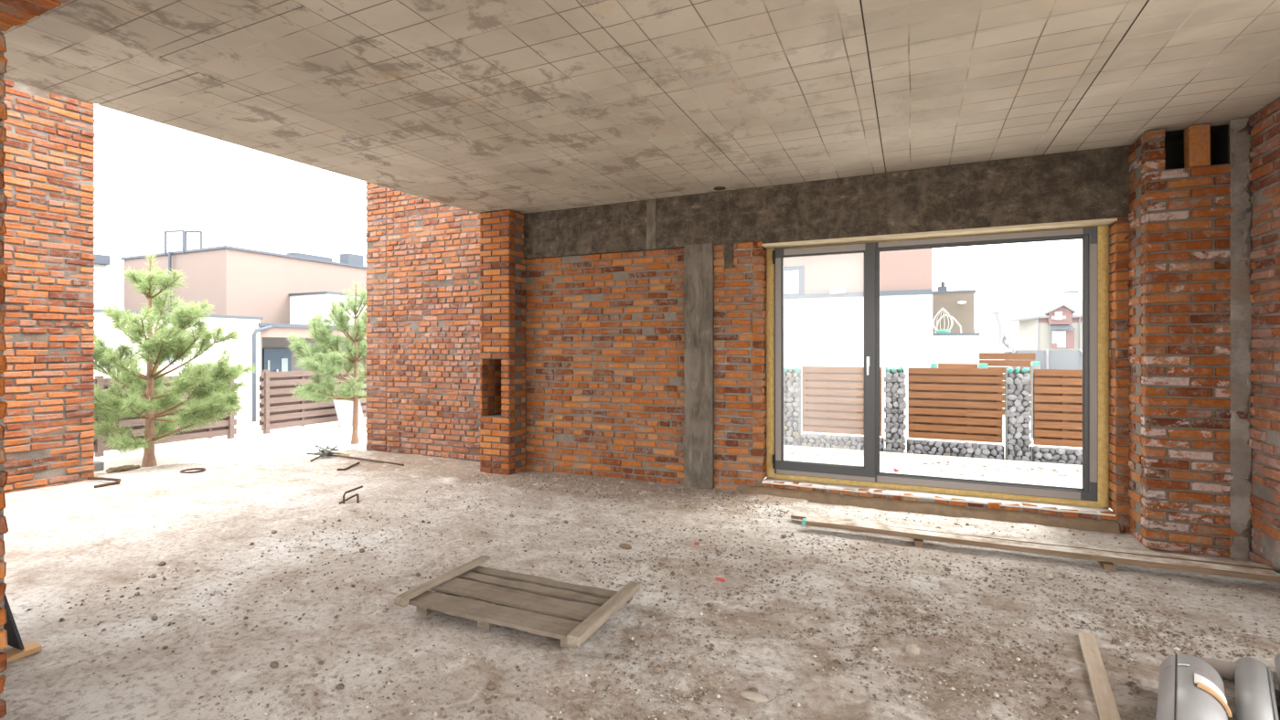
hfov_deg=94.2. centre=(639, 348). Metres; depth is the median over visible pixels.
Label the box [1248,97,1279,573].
wall
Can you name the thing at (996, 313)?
lamp post
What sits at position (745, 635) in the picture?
clod
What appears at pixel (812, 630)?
clod
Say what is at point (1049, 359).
fence
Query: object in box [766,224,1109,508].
window
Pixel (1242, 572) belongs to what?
wooden plank
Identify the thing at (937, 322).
basket
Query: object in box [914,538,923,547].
spacer
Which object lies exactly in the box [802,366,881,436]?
fence panel
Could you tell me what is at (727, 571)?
clod
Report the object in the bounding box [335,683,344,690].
clod
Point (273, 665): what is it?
clod
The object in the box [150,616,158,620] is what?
clod
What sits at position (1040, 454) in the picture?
plinth
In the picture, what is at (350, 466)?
rebar offcut
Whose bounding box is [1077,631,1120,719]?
wooden lath
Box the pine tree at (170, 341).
[93,250,257,467]
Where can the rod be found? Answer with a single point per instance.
(381, 462)
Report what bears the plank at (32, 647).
on the floor
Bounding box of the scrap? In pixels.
[715,577,725,581]
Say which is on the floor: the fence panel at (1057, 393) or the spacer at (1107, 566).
the spacer at (1107, 566)
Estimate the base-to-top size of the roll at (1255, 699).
0.113 m
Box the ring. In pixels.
[179,468,205,473]
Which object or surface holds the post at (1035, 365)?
on the ground
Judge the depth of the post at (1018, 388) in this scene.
8.67 m
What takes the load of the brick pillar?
on the floor
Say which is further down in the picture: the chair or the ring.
the ring
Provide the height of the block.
0.103 m
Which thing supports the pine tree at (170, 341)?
on the ground
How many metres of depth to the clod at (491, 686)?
2.57 m
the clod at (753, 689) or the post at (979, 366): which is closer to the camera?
the clod at (753, 689)
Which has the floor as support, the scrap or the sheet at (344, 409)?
the scrap
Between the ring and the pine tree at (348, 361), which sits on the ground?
the pine tree at (348, 361)
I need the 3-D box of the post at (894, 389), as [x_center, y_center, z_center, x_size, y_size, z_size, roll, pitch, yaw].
[4.062,0.985,9.473,0.344,1.390,0.332,0,0,25]
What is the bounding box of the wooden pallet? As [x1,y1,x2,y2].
[394,555,639,649]
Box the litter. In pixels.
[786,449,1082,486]
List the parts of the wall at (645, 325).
window sill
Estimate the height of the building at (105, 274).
5.652 m
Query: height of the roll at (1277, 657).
0.113 m
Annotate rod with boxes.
[306,452,404,466]
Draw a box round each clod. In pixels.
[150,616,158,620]
[158,561,166,566]
[269,661,278,668]
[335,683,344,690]
[484,698,490,704]
[486,682,495,691]
[652,665,662,673]
[653,650,660,655]
[705,689,712,695]
[724,569,730,575]
[743,633,750,639]
[748,687,757,693]
[808,627,815,634]
[857,650,866,655]
[869,608,876,614]
[1025,677,1034,682]
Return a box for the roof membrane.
[1195,656,1237,682]
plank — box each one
[3,640,41,662]
[790,512,1274,571]
[801,517,1279,583]
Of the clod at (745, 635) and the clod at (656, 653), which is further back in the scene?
the clod at (745, 635)
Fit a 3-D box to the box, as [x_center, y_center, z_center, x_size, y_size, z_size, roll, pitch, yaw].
[0.805,-1.627,6.023,0.124,0.026,0.124,0,0,25]
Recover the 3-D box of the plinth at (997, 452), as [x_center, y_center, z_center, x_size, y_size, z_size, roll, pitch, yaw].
[4.812,1.546,9.123,1.325,0.298,0.305,0,0,25]
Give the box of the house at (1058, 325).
[1003,290,1082,351]
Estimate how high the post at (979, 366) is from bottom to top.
1.532 m
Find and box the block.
[93,461,104,471]
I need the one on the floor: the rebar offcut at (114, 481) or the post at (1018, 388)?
the rebar offcut at (114, 481)
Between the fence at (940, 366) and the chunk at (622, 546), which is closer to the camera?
the chunk at (622, 546)
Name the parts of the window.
sash, handle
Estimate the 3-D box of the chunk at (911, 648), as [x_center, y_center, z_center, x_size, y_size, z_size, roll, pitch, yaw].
[1.317,1.456,2.876,0.067,0.060,0.065,0,0,25]
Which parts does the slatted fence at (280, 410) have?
post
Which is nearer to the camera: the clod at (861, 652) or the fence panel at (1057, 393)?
the clod at (861, 652)
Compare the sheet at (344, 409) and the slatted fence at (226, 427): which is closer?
the slatted fence at (226, 427)
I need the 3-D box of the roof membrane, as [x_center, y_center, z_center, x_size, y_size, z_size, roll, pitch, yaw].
[2.588,1.425,2.651,0.086,0.082,0.168,0,0,-35]
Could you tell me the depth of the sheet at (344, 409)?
11.61 m
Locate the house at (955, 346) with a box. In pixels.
[932,281,979,368]
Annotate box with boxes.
[713,186,725,190]
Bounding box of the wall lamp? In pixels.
[957,300,966,304]
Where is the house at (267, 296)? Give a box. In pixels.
[93,229,366,423]
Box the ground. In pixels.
[93,366,1111,511]
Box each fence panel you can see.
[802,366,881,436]
[907,367,1002,443]
[1033,369,1082,447]
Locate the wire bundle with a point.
(328, 452)
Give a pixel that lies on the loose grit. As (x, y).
(1114, 638)
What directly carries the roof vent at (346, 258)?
attached to the house at (267, 296)
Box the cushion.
[934,329,950,333]
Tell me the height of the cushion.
0.156 m
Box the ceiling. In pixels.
[0,0,1279,213]
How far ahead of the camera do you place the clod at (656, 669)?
2.69 m
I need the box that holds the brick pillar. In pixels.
[480,209,526,475]
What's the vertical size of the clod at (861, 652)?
0.023 m
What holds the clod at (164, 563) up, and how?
on the floor
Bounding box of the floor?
[3,448,1279,719]
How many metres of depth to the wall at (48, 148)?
6.33 m
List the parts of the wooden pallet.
edge rail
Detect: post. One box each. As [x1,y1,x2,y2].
[783,367,800,446]
[883,366,906,453]
[930,363,937,368]
[977,363,987,368]
[992,310,1002,344]
[1004,366,1032,461]
[1030,362,1040,437]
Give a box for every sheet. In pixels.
[3,593,24,650]
[332,399,365,427]
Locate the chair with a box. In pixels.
[932,308,961,347]
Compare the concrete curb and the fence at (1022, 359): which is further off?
the fence at (1022, 359)
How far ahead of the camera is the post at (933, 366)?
11.79 m
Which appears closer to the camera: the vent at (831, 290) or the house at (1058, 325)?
the vent at (831, 290)
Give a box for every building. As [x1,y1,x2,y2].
[93,254,117,309]
[783,248,932,420]
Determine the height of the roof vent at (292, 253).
0.491 m
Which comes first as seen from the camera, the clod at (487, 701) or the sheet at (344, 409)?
the clod at (487, 701)
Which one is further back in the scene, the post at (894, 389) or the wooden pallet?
the post at (894, 389)
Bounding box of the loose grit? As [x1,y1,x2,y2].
[21,471,1279,719]
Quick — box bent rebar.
[339,485,362,504]
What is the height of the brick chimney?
3.106 m
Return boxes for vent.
[93,254,110,265]
[286,252,332,261]
[339,253,363,266]
[829,288,845,293]
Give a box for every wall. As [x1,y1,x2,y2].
[0,0,69,719]
[3,77,95,494]
[365,181,480,461]
[522,145,1130,533]
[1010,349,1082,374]
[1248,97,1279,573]
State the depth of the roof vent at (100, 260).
20.21 m
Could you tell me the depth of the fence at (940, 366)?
11.67 m
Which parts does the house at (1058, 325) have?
door pane, balcony door, door pane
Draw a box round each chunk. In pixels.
[618,544,631,549]
[740,691,769,703]
[905,642,919,656]
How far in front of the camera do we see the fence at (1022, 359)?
18.90 m
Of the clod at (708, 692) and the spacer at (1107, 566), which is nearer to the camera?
the clod at (708, 692)
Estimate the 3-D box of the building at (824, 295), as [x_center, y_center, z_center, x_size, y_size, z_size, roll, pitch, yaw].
[4.127,-1.220,16.913,7.462,7.400,2.400,0,0,25]
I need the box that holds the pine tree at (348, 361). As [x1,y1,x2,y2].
[286,282,366,444]
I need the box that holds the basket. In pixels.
[932,308,953,330]
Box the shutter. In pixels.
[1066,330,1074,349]
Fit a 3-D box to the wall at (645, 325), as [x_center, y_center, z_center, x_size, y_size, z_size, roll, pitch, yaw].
[1.302,-0.054,6.042,5.893,3.129,0.394,0,0,25]
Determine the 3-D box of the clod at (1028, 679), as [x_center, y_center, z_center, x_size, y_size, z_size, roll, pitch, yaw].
[1.716,1.460,2.617,0.033,0.026,0.025,0,0,25]
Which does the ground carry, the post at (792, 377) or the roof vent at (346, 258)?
the post at (792, 377)
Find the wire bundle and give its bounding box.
[312,445,341,457]
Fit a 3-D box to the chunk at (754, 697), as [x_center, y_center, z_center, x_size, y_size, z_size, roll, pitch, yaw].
[0.487,1.475,2.513,0.125,0.033,0.052,0,0,25]
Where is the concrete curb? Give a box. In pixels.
[783,445,1082,469]
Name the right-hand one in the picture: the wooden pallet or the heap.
the wooden pallet
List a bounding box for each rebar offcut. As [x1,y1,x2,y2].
[87,477,121,488]
[337,461,359,470]
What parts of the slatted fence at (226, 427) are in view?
post, post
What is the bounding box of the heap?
[106,465,140,473]
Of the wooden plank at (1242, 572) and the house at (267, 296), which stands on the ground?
the house at (267, 296)
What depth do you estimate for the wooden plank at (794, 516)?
4.29 m
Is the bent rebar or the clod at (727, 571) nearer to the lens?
the clod at (727, 571)
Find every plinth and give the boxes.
[800,433,883,451]
[906,438,1004,459]
[1029,445,1082,465]
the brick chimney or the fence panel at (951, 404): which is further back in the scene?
the fence panel at (951, 404)
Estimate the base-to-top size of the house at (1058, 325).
9.313 m
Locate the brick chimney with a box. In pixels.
[1127,117,1251,560]
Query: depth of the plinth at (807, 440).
9.74 m
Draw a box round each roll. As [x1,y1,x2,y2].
[1234,657,1279,719]
[1274,653,1279,693]
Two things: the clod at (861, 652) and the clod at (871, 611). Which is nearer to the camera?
the clod at (861, 652)
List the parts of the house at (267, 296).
roof railing, door glass, door, door glass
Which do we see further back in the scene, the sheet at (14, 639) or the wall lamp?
the wall lamp
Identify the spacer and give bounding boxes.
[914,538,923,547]
[1097,561,1115,571]
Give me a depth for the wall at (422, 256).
8.06 m
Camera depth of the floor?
3.42 m
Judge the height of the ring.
0.024 m
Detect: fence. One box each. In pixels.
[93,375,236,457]
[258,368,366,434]
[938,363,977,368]
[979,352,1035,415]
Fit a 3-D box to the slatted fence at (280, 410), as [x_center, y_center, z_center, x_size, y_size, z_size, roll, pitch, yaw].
[-6.112,1.008,11.793,0.105,1.240,2.820,0,0,25]
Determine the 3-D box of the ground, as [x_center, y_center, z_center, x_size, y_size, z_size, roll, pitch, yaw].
[53.986,2.053,118.260,520.000,1.075,380.000,0,0,25]
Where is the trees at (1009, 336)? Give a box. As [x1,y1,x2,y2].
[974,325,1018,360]

